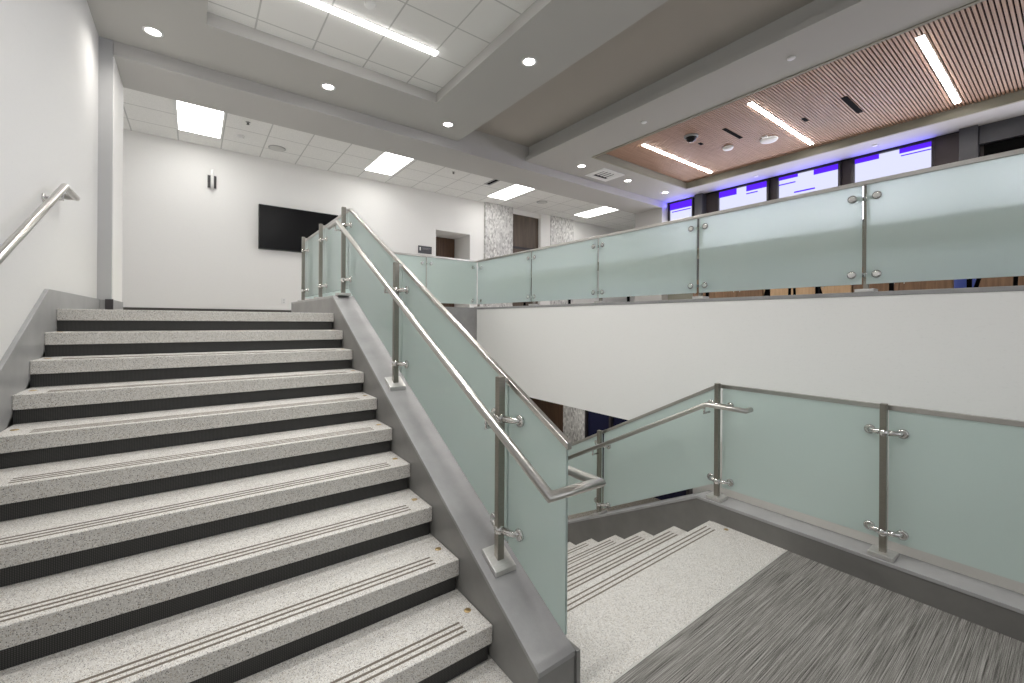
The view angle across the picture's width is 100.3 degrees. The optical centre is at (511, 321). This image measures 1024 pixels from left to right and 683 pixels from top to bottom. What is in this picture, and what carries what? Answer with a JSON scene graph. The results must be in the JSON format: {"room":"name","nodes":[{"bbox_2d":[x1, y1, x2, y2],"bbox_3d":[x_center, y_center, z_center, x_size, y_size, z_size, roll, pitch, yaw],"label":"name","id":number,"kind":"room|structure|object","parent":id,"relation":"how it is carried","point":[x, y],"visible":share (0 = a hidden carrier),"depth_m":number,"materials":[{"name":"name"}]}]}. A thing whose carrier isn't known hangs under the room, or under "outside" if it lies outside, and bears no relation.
{"room":"indoor stairwell landing","nodes":[
{"label":"indoor stairwell landing","id":0,"kind":"room"},
{"bbox_2d":[0,0,98,428],"bbox_3d":[-1.592,-0.815,0.636,0.200,5.290,9.330,0,0,-37],"label":"wall","id":1,"kind":"structure","parent":0,"point":[49,49],"depth_m":2.88,"materials":[{"name":"white paint"}]},
{"bbox_2d":[0,183,79,263],"bbox_3d":[-2.268,-0.124,1.795,0.111,1.634,3.510,0,0,-37],"label":"handrail","id":2,"kind":"object","parent":1,"relation":"attached to","point":[11,243],"visible":1,"depth_m":2.38,"materials":[{"name":"silver metal"}]},
{"bbox_2d":[0,289,99,431],"bbox_3d":[-2.734,0.786,2.337,0.023,2.015,5.210,0,0,-37],"label":"trim","id":3,"kind":"structure","parent":1,"relation":"attached to","point":[28,345],"depth_m":2.52,"materials":[{"name":"grey paint"}]},
{"bbox_2d":[97,36,112,299],"bbox_3d":[-4.569,-1.764,4.723,0.310,3.332,0.790,0,0,-37],"label":"trim","id":4,"kind":"structure","parent":1,"relation":"attached to","point":[105,63],"depth_m":4.47,"materials":[{"name":"grey paint"}]},
{"bbox_2d":[105,299,113,309],"bbox_3d":[-4.217,-0.164,4.475,0.063,0.137,0.018,0,0,-37],"label":"trim","id":5,"kind":"structure","parent":1,"relation":"attached to","point":[108,302],"depth_m":4.47,"materials":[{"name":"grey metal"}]},
{"bbox_2d":[100,299,122,309],"bbox_3d":[-4.496,-0.164,4.783,0.135,0.132,0.815,0,0,-37],"label":"trim","id":6,"kind":"structure","parent":1,"relation":"attached to","point":[117,305],"depth_m":4.64,"materials":[{"name":"grey paint"}]},
{"bbox_2d":[112,56,123,301],"bbox_3d":[-4.457,-1.452,4.827,0.016,2.710,0.760,0,0,-37],"label":"wall","id":7,"kind":"structure","parent":1,"relation":"attached to","point":[117,197],"depth_m":4.77,"materials":[{"name":"white paint"}]},
{"bbox_2d":[87,0,667,140],"bbox_3d":[0.206,-3.134,1.967,4.250,0.410,9.330,0,0,-37],"label":"ceiling","id":8,"kind":"structure","parent":0,"point":[558,34],"depth_m":4.74,"materials":[{"name":"grey paint"}]},
{"bbox_2d":[142,26,163,37],"bbox_3d":[-3.658,-2.950,4.355,0.170,0.008,0.170,0,0,-37],"label":"recessed light","id":9,"kind":"object","parent":8,"relation":"in","point":[152,31],"visible":1,"depth_m":4.35,"materials":[{"name":"white plastic"}]},
{"bbox_2d":[321,83,334,90],"bbox_3d":[-2.307,-2.941,5.364,0.170,0.008,0.170,0,0,-37],"label":"recessed light","id":10,"kind":"object","parent":8,"relation":"in","point":[326,86],"visible":1,"depth_m":5.35,"materials":[{"name":"white plastic"}]},
{"bbox_2d":[207,0,535,92],"bbox_3d":[0.256,-3.088,1.942,2.600,0.060,7.730,0,0,-37],"label":"ceiling","id":11,"kind":"structure","parent":8,"relation":"attached to","point":[459,30],"depth_m":4.47,"materials":[{"name":"tile"}]},
{"bbox_2d":[301,0,438,55],"bbox_3d":[-1.841,-3.063,4.152,2.465,0.014,0.095,0,0,-37],"label":"recessed light","id":12,"kind":"object","parent":11,"relation":"in","point":[316,3],"visible":1,"depth_m":4.41,"materials":[{"name":"white plastic"}]},
{"bbox_2d":[364,0,375,9],"bbox_3d":[-1.374,-3.056,4.132,0.110,0.027,0.110,0,0,-37],"label":"smoke detector","id":13,"kind":"object","parent":11,"relation":"attached to","point":[369,4],"visible":1,"depth_m":4.11,"materials":[{"name":"white plastic"}]},
{"bbox_2d":[442,122,453,126],"bbox_3d":[-0.956,-2.932,6.372,0.170,0.008,0.170,0,0,-37],"label":"recessed light","id":14,"kind":"object","parent":8,"relation":"in","point":[445,124],"visible":1,"depth_m":6.36,"materials":[{"name":"white plastic"}]},
{"bbox_2d":[522,57,536,66],"bbox_3d":[0.193,-2.925,4.816,0.170,0.008,0.170,0,0,-37],"label":"recessed light","id":15,"kind":"object","parent":8,"relation":"in","point":[527,61],"visible":1,"depth_m":4.81,"materials":[{"name":"white plastic"}]},
{"bbox_2d":[122,129,634,309],"bbox_3d":[-1.105,-1.591,11.023,14.600,3.432,0.200,0,0,-37],"label":"wall","id":16,"kind":"structure","parent":0,"point":[187,243],"depth_m":7.88,"materials":[{"name":"white paint"}]},
{"bbox_2d":[123,307,290,311],"bbox_3d":[-4.335,-0.158,8.484,6.200,0.122,0.015,0,0,-37],"label":"baseboard","id":17,"kind":"structure","parent":16,"relation":"attached to","point":[124,308],"depth_m":7.58,"materials":[{"name":"grey"}]},
{"bbox_2d":[207,169,215,188],"bbox_3d":[-5.372,-2.546,7.654,0.130,0.340,0.082,0,0,-37],"label":"wall sconce","id":18,"kind":"object","parent":16,"relation":"attached to","point":[211,178],"visible":1,"depth_m":7.64,"materials":[{"name":"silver metal"}]},
{"bbox_2d":[258,204,337,252],"bbox_3d":[-4.223,-1.785,8.519,1.435,0.865,0.078,0,0,-37],"label":"television","id":19,"kind":"object","parent":16,"relation":"attached to","point":[279,228],"visible":0.68,"depth_m":8.34,"materials":[{"name":"black plastic"}]},
{"bbox_2d":[418,245,431,253],"bbox_3d":[-2.069,-1.701,10.163,0.345,0.175,0.022,0,0,-37],"label":"room sign","id":20,"kind":"object","parent":16,"relation":"attached to","point":[421,249],"visible":1,"depth_m":10.16,"materials":[{"name":"grey plastic"}]},
{"bbox_2d":[483,202,512,306],"bbox_3d":[-0.420,-1.597,11.484,0.890,3.052,0.280,0,0,-37],"label":"wall panel","id":21,"kind":"object","parent":16,"relation":"attached to","point":[498,219],"depth_m":11.33,"materials":[{"name":"stone"}]},
{"bbox_2d":[512,214,537,305],"bbox_3d":[0.338,-1.517,12.056,1.010,2.902,0.070,0,0,-37],"label":"door","id":22,"kind":"structure","parent":16,"relation":"in","point":[525,229],"depth_m":12.05,"materials":[{"name":"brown wood"}]},
{"bbox_2d":[550,215,573,304],"bbox_3d":[1.415,-1.585,12.854,0.930,3.052,0.280,0,0,-37],"label":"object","id":23,"kind":"structure","parent":16,"relation":"attached to","point":[561,229],"depth_m":12.69,"materials":[{"name":"stone"}]},
{"bbox_2d":[123,87,634,230],"bbox_3d":[-0.293,-3.152,9.949,14.600,0.100,2.480,0,0,-37],"label":"ceiling","id":24,"kind":"structure","parent":0,"point":[147,113],"depth_m":8.14,"materials":[{"name":"tile"}]},
{"bbox_2d":[174,100,225,138],"bbox_3d":[-4.867,-3.126,6.672,0.604,0.012,1.204,0,0,-37],"label":"recessed light","id":25,"kind":"object","parent":24,"relation":"in","point":[191,118],"visible":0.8,"depth_m":6.63,"materials":[{"name":"white plastic"}]},
{"bbox_2d":[268,145,285,151],"bbox_3d":[-4.240,-3.120,7.714,0.280,0.016,0.280,0,0,-37],"label":"ceiling speaker","id":26,"kind":"object","parent":24,"relation":"attached to","point":[272,147],"visible":1,"depth_m":7.69,"materials":[{"name":"grey plastic"}]},
{"bbox_2d":[269,146,284,150],"bbox_3d":[-4.240,-3.115,7.714,0.244,0.006,0.244,0,0,-37],"label":"grille","id":27,"kind":"object","parent":26,"relation":"attached to","point":[276,148],"depth_m":7.70,"materials":[{"name":"grey"}]},
{"bbox_2d":[363,152,414,175],"bbox_3d":[-2.450,-3.110,8.476,0.604,0.012,1.204,0,0,-37],"label":"recessed light","id":28,"kind":"object","parent":24,"relation":"in","point":[386,163],"visible":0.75,"depth_m":8.46,"materials":[{"name":"white plastic"}]},
{"bbox_2d":[484,179,499,184],"bbox_3d":[-0.412,-3.099,9.473,0.160,0.008,0.540,0,0,-37],"label":"ceiling vent","id":29,"kind":"object","parent":24,"relation":"in","point":[493,181],"visible":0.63,"depth_m":9.52,"materials":[{"name":"grey plastic"}]},
{"bbox_2d":[487,184,534,199],"bbox_3d":[-0.038,-3.094,10.276,0.604,0.012,1.204,0,0,-37],"label":"recessed light","id":30,"kind":"object","parent":24,"relation":"in","point":[514,190],"visible":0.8,"depth_m":10.26,"materials":[{"name":"white plastic"}]},
{"bbox_2d":[574,206,616,217],"bbox_3d":[2.365,-3.079,12.071,0.604,0.012,1.204,0,0,-37],"label":"recessed light","id":31,"kind":"object","parent":24,"relation":"in","point":[601,210],"visible":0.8,"depth_m":12.07,"materials":[{"name":"white plastic"}]},
{"bbox_2d":[113,41,694,213],"bbox_3d":[1.049,-3.083,8.911,13.690,0.620,0.790,0,0,-37],"label":"beam","id":32,"kind":"structure","parent":0,"point":[478,153],"depth_m":6.20,"materials":[{"name":"grey paint"}]},
{"bbox_2d":[436,232,463,238],"bbox_3d":[-1.771,-2.292,11.052,0.960,0.140,0.650,0,0,-37],"label":"niche","id":33,"kind":"object","parent":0,"point":[438,234],"visible":0.43,"depth_m":11.06,"materials":[{"name":"white paint"}]},
{"bbox_2d":[454,236,465,306],"bbox_3d":[-1.313,-1.193,11.399,0.200,2.232,0.650,0,0,-37],"label":"wall niche","id":34,"kind":"object","parent":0,"point":[460,243],"depth_m":11.30,"materials":[{"name":"white paint"}]},
{"bbox_2d":[447,309,476,340],"bbox_3d":[-1.845,0.464,7.023,2.850,1.377,0.200,0,0,-37],"label":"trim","id":35,"kind":"structure","parent":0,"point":[467,318],"depth_m":7.69,"materials":[{"name":"grey paint"}]},
{"bbox_2d":[538,214,550,304],"bbox_3d":[0.889,-1.678,12.473,0.370,3.232,0.260,0,0,-37],"label":"wall","id":36,"kind":"structure","parent":0,"point":[544,220],"depth_m":12.34,"materials":[{"name":"white paint"}]},
{"bbox_2d":[568,477,659,519],"bbox_3d":[2.956,3.268,7.713,12.000,0.200,15.200,0,0,-37],"label":"floor","id":37,"kind":"structure","parent":0,"point":[648,500],"depth_m":7.29,"materials":[{"name":"beige stone"}]},
{"bbox_2d":[507,490,1023,682],"bbox_3d":[1.366,2.452,2.099,2.122,2.118,8.090,0,0,-37],"label":"staircase","id":38,"kind":"structure","parent":37,"relation":"on","point":[603,545],"depth_m":2.86,"materials":[{"name":"stone"}]},
{"bbox_2d":[568,383,1023,582],"bbox_3d":[1.607,1.631,3.335,0.191,2.290,6.209,0,0,-37],"label":"balustrade","id":39,"kind":"object","parent":38,"relation":"on","point":[954,485],"visible":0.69,"depth_m":2.77,"materials":[{"name":"glass"}]},
{"bbox_2d":[446,522,784,682],"bbox_3d":[0.093,1.665,1.896,4.035,0.251,0.515,0,0,-37],"label":"floor","id":40,"kind":"structure","parent":0,"point":[616,628],"depth_m":2.36,"materials":[{"name":"stone"}]},
{"bbox_2d":[0,295,574,682],"bbox_3d":[-2.160,0.634,3.327,2.078,1.784,5.349,0,0,-37],"label":"staircase","id":41,"kind":"structure","parent":40,"relation":"on","point":[186,496],"depth_m":2.11,"materials":[{"name":"stone"}]},
{"bbox_2d":[297,207,605,634],"bbox_3d":[-1.365,0.645,3.929,0.322,3.569,5.476,0,0,-37],"label":"balustrade","id":42,"kind":"object","parent":41,"relation":"on","point":[513,456],"visible":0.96,"depth_m":2.36,"materials":[{"name":"glass"}]},
{"bbox_2d":[609,550,787,682],"bbox_3d":[1.096,1.551,2.325,1.915,0.013,0.010,0,0,-37],"label":"trim","id":43,"kind":"structure","parent":40,"relation":"on","point":[783,552],"depth_m":2.18,"materials":[{"name":"grey metal"}]},
{"bbox_2d":[476,0,814,146],"bbox_3d":[2.505,-3.239,3.682,1.485,0.090,9.330,0,0,-37],"label":"ceiling","id":44,"kind":"structure","parent":0,"point":[675,35],"depth_m":5.22,"materials":[{"name":"grey paint"}]},
{"bbox_2d":[531,225,862,277],"bbox_3d":[2.774,-0.784,4.157,0.550,0.035,8.550,0,0,-37],"label":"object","id":45,"kind":"structure","parent":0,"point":[862,225],"depth_m":4.89,"materials":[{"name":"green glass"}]},
{"bbox_2d":[477,291,1023,475],"bbox_3d":[2.317,0.492,3.997,0.200,1.377,10.030,0,0,-37],"label":"wall","id":46,"kind":"structure","parent":0,"point":[963,353],"depth_m":3.79,"materials":[{"name":"white paint"}]},
{"bbox_2d":[445,307,476,309],"bbox_3d":[-1.760,-0.240,7.090,3.060,0.033,0.210,0,0,-37],"label":"trim","id":47,"kind":"structure","parent":46,"relation":"attached to","point":[445,307],"depth_m":7.58,"materials":[{"name":"grey stone"}]},
{"bbox_2d":[305,252,476,303],"bbox_3d":[-1.839,-0.695,7.024,2.908,0.869,0.127,0,0,-37],"label":"balustrade","id":48,"kind":"object","parent":47,"relation":"on","point":[450,280],"visible":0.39,"depth_m":7.46,"materials":[{"name":"glass"}]},
{"bbox_2d":[477,285,1023,308],"bbox_3d":[2.383,-0.213,3.918,0.216,0.033,9.830,0,0,-37],"label":"trim","id":49,"kind":"structure","parent":46,"relation":"on","point":[998,288],"depth_m":3.56,"materials":[{"name":"grey paint"}]},
{"bbox_2d":[474,148,1023,307],"bbox_3d":[2.182,-0.668,4.178,0.132,0.869,9.490,0,0,-37],"label":"balustrade","id":50,"kind":"object","parent":49,"relation":"on","point":[964,219],"visible":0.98,"depth_m":3.60,"materials":[{"name":"glass"}]},
{"bbox_2d":[529,0,1023,202],"bbox_3d":[4.848,-3.103,5.432,4.365,0.410,9.330,0,0,-37],"label":"ceiling","id":51,"kind":"structure","parent":0,"point":[876,20],"depth_m":5.63,"materials":[{"name":"grey paint"}]},
{"bbox_2d":[585,168,624,181],"bbox_3d":[1.846,-2.911,8.502,0.620,0.014,0.500,0,0,-37],"label":"ceiling vent","id":52,"kind":"object","parent":51,"relation":"in","point":[603,174],"visible":1,"depth_m":8.47,"materials":[{"name":"white plastic"}]},
{"bbox_2d":[525,0,874,161],"bbox_3d":[3.064,-2.945,4.101,0.085,0.070,9.330,0,0,-37],"label":"trim","id":53,"kind":"structure","parent":51,"relation":"attached to","point":[847,6],"depth_m":4.93,"materials":[{"name":"grey paint"}]},
{"bbox_2d":[787,56,795,60],"bbox_3d":[3.084,-2.903,4.721,0.084,0.013,0.084,0,0,-37],"label":"sprinkler","id":54,"kind":"object","parent":51,"relation":"attached to","point":[790,58],"visible":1,"depth_m":4.71,"materials":[{"name":"white plastic"}]},
{"bbox_2d":[592,0,1023,189],"bbox_3d":[4.977,-2.951,5.329,2.920,0.132,7.810,0,0,-37],"label":"trim","id":55,"kind":"structure","parent":51,"relation":"attached to","point":[1016,96],"depth_m":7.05,"materials":[{"name":"grey paint"}]},
{"bbox_2d":[605,0,1023,182],"bbox_3d":[4.983,-3.047,5.321,3.080,0.060,7.990,0,0,-37],"label":"ceiling","id":56,"kind":"structure","parent":51,"relation":"attached to","point":[979,47],"depth_m":5.73,"materials":[{"name":"brown wood"}]},
{"bbox_2d":[642,143,712,172],"bbox_3d":[3.137,-3.019,7.982,2.255,0.012,0.078,0,0,-37],"label":"recessed light","id":57,"kind":"object","parent":56,"relation":"in","point":[644,144],"visible":1,"depth_m":7.88,"materials":[{"name":"white plastic"}]},
{"bbox_2d":[684,133,697,142],"bbox_3d":[2.928,-2.981,6.987,0.220,0.100,0.220,0,0,-37],"label":"dome camera","id":58,"kind":"object","parent":56,"relation":"attached to","point":[691,137],"visible":1,"depth_m":6.93,"materials":[{"name":"grey plastic"}]},
{"bbox_2d":[723,145,733,150],"bbox_3d":[3.747,-3.001,7.412,0.170,0.049,0.170,0,0,-37],"label":"smoke detector","id":59,"kind":"object","parent":56,"relation":"attached to","point":[727,147],"visible":1,"depth_m":7.37,"materials":[{"name":"white plastic"}]},
{"bbox_2d":[722,128,742,138],"bbox_3d":[3.554,-3.025,6.881,0.565,0.008,0.060,0,0,-37],"label":"ceiling vent","id":60,"kind":"object","parent":56,"relation":"in","point":[724,129],"visible":1,"depth_m":6.87,"materials":[{"name":"black metal"}]},
{"bbox_2d":[759,135,777,143],"bbox_3d":[4.238,-3.000,7.067,0.315,0.045,0.270,0,0,-37],"label":"ceiling speaker","id":61,"kind":"object","parent":56,"relation":"attached to","point":[766,139],"visible":1,"depth_m":7.02,"materials":[{"name":"white plastic"}]},
{"bbox_2d":[747,101,813,144],"bbox_3d":[4.185,-3.013,6.578,2.255,0.012,0.078,0,0,-37],"label":"recessed light","id":62,"kind":"object","parent":56,"relation":"in","point":[752,104],"visible":1,"depth_m":6.46,"materials":[{"name":"white plastic"}]},
{"bbox_2d":[841,96,862,113],"bbox_3d":[4.747,-3.017,5.962,0.690,0.008,0.070,0,0,-37],"label":"ceiling vent","id":63,"kind":"object","parent":56,"relation":"in","point":[847,100],"visible":1,"depth_m":5.94,"materials":[{"name":"black metal"}]},
{"bbox_2d":[915,34,961,103],"bbox_3d":[5.218,-3.006,5.194,2.255,0.012,0.078,0,0,-37],"label":"recessed light","id":64,"kind":"object","parent":56,"relation":"in","point":[922,40],"visible":1,"depth_m":5.05,"materials":[{"name":"white plastic"}]},
{"bbox_2d":[614,551,1023,682],"bbox_3d":[1.563,1.675,-0.073,4.035,0.250,4.400,0,0,-37],"label":"floor","id":65,"kind":"structure","parent":0,"point":[799,619],"depth_m":2.07,"materials":[{"name":"grey carpet"}]},
{"bbox_2d":[705,131,958,194],"bbox_3d":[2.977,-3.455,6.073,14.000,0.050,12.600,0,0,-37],"label":"lintel","id":66,"kind":"structure","parent":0,"point":[958,131],"depth_m":9.10,"materials":[{"name":"black"}]},
{"bbox_2d":[706,132,983,212],"bbox_3d":[6.688,-2.321,6.809,0.160,1.130,9.330,0,0,-37],"label":"wall window","id":67,"kind":"structure","parent":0,"point":[846,165],"depth_m":6.69,"materials":[{"name":"grey"}]},
{"bbox_2d":[668,197,694,220],"bbox_3d":[4.053,-2.643,10.241,0.080,0.500,0.655,0,0,-37],"label":"window","id":68,"kind":"structure","parent":67,"relation":"attached to","point":[684,208],"depth_m":10.23,"materials":[{"name":"white glass"}]},
{"bbox_2d":[717,179,769,210],"bbox_3d":[4.904,-2.638,9.101,0.080,0.500,1.061,0,0,-37],"label":"window","id":69,"kind":"structure","parent":67,"relation":"attached to","point":[759,191],"depth_m":9.07,"materials":[{"name":"white glass"}]},
{"bbox_2d":[776,161,841,198],"bbox_3d":[5.624,-2.633,8.137,0.080,0.500,1.057,0,0,-37],"label":"window","id":70,"kind":"structure","parent":67,"relation":"attached to","point":[829,175],"depth_m":8.11,"materials":[{"name":"white glass"}]},
{"bbox_2d":[862,186,863,221],"bbox_3d":[6.641,-2.066,6.769,0.080,0.660,9.320,0,0,-37],"label":"window","id":71,"kind":"structure","parent":67,"relation":"attached to","point":[863,186],"depth_m":7.45,"materials":[{"name":"white glass"}]},
{"bbox_2d":[852,138,934,182],"bbox_3d":[6.354,-2.628,7.159,0.080,0.500,1.051,0,0,-37],"label":"window","id":72,"kind":"structure","parent":67,"relation":"attached to","point":[919,155],"depth_m":7.13,"materials":[{"name":"white glass"}]},
{"bbox_2d":[693,442,1023,593],"bbox_3d":[2.803,2.178,7.594,0.200,1.978,15.200,0,0,-37],"label":"wall","id":73,"kind":"structure","parent":0,"point":[994,579],"depth_m":5.22,"materials":[{"name":"grey paint"}]},
{"bbox_2d":[530,398,562,432],"bbox_3d":[0.686,2.164,10.212,0.060,1.978,1.670,0,0,-37],"label":"door","id":74,"kind":"structure","parent":73,"relation":"in","point":[553,411],"depth_m":9.81,"materials":[{"name":"brown wood"}]},
{"bbox_2d":[563,405,584,442],"bbox_3d":[1.370,2.168,9.263,0.100,1.978,0.650,0,0,-37],"label":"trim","id":75,"kind":"structure","parent":73,"relation":"attached to","point":[573,418],"depth_m":9.23,"materials":[{"name":"stone"}]},
{"bbox_2d":[585,410,692,499],"bbox_3d":[2.276,2.174,8.049,0.100,1.978,2.360,0,0,-37],"label":"window","id":76,"kind":"structure","parent":73,"relation":"in","point":[594,421],"depth_m":8.64,"materials":[{"name":"blue glass"}]},
{"bbox_2d":[979,115,1023,145],"bbox_3d":[8.179,-2.741,4.682,0.120,0.270,4.140,0,0,-37],"label":"lintel","id":77,"kind":"object","parent":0,"point":[1010,128],"visible":1,"depth_m":6.13,"materials":[{"name":"grey paint"}]},
{"bbox_2d":[984,136,1023,155],"bbox_3d":[8.222,-2.501,4.690,0.041,0.210,4.100,0,0,-37],"label":"wall window","id":78,"kind":"structure","parent":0,"point":[1018,142],"depth_m":6.16,"materials":[{"name":"black glass"}]},
{"bbox_3d":[5.862,0.587,6.644,8.650,1.233,10.030,0,0,-37],"label":"floor","id":79,"kind":"structure","parent":0,"visible":0},
{"bbox_2d":[634,208,667,300],"bbox_3d":[3.555,-1.401,10.789,0.410,2.712,0.790,0,0,-37],"label":"pier","id":80,"kind":"object","parent":79,"relation":"on","point":[659,215],"visible":0.29,"depth_m":10.59,"materials":[{"name":"grey paint"}]},
{"bbox_2d":[694,193,706,279],"bbox_3d":[4.310,-1.471,9.786,0.200,2.862,0.180,0,0,-37],"label":"column","id":81,"kind":"structure","parent":79,"relation":"on","point":[700,199],"depth_m":9.72,"materials":[{"name":"grey paint"}]},
{"bbox_2d":[693,280,763,297],"bbox_3d":[4.608,-0.469,8.972,0.565,0.862,1.430,0,0,-37],"label":"base cabinet","id":82,"kind":"object","parent":79,"relation":"on","point":[747,293],"visible":0.1,"depth_m":8.67,"materials":[{"name":"brown wood"}]},
{"bbox_2d":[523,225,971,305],"bbox_3d":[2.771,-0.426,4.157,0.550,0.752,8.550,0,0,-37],"label":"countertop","id":83,"kind":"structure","parent":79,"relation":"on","point":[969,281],"depth_m":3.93,"materials":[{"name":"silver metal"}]},
{"bbox_2d":[764,287,822,295],"bbox_3d":[3.105,-0.478,4.760,0.526,0.868,0.464,0,0,-8],"label":"shell chair","id":84,"kind":"object","parent":79,"relation":"on","point":[789,289],"visible":0.02,"depth_m":4.61,"materials":[{"name":"black"}]},
{"bbox_2d":[764,285,852,295],"bbox_3d":[5.458,-0.463,7.834,0.565,0.862,1.370,0,0,-37],"label":"base cabinet","id":85,"kind":"object","parent":79,"relation":"on","point":[842,288],"visible":0.09,"depth_m":7.58,"materials":[{"name":"brown wood"}]},
{"bbox_2d":[853,267,953,291],"bbox_3d":[6.229,-0.458,6.801,0.565,0.862,1.170,0,0,-37],"label":"base cabinet","id":86,"kind":"object","parent":79,"relation":"on","point":[938,284],"visible":0.14,"depth_m":6.52,"materials":[{"name":"brown wood"}]},
{"bbox_2d":[954,278,975,287],"bbox_3d":[6.085,-0.320,5.726,0.230,0.585,0.230,0,0,-37],"label":"upholstered stool","id":87,"kind":"object","parent":79,"relation":"on","point":[958,283],"visible":0.02,"depth_m":5.68,"materials":[{"name":"blue fabric"}]},
{"bbox_2d":[959,125,979,160],"bbox_3d":[6.839,-1.454,6.398,0.200,2.862,0.191,0,0,-37],"label":"column","id":88,"kind":"structure","parent":79,"relation":"on","point":[969,147],"depth_m":6.33,"materials":[{"name":"grey stone"}]},
{"bbox_2d":[974,276,1017,286],"bbox_3d":[4.170,-0.471,3.473,0.526,0.868,0.465,0,0,-6],"label":"shell chair","id":89,"kind":"object","parent":79,"relation":"on","point":[1015,278],"visible":0.02,"depth_m":3.64,"materials":[{"name":"black"}]},
{"bbox_2d":[979,276,1023,286],"bbox_3d":[7.342,-0.451,5.310,0.565,0.862,2.130,0,0,-37],"label":"base cabinet","id":90,"kind":"object","parent":79,"relation":"on","point":[996,281],"visible":0.02,"depth_m":5.82,"materials":[{"name":"brown wood"}]},
{"bbox_3d":[-2.243,-1.199,10.705,0.200,2.232,0.650,0,0,-37],"label":"wall niche","id":91,"kind":"object","parent":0,"visible":0},
{"bbox_2d":[436,237,454,306],"bbox_3d":[-1.937,-1.152,11.264,0.960,2.142,0.122,0,0,-37],"label":"door","id":92,"kind":"structure","parent":91,"relation":"attached to","point":[445,247],"depth_m":11.40,"materials":[{"name":"brown wood"}]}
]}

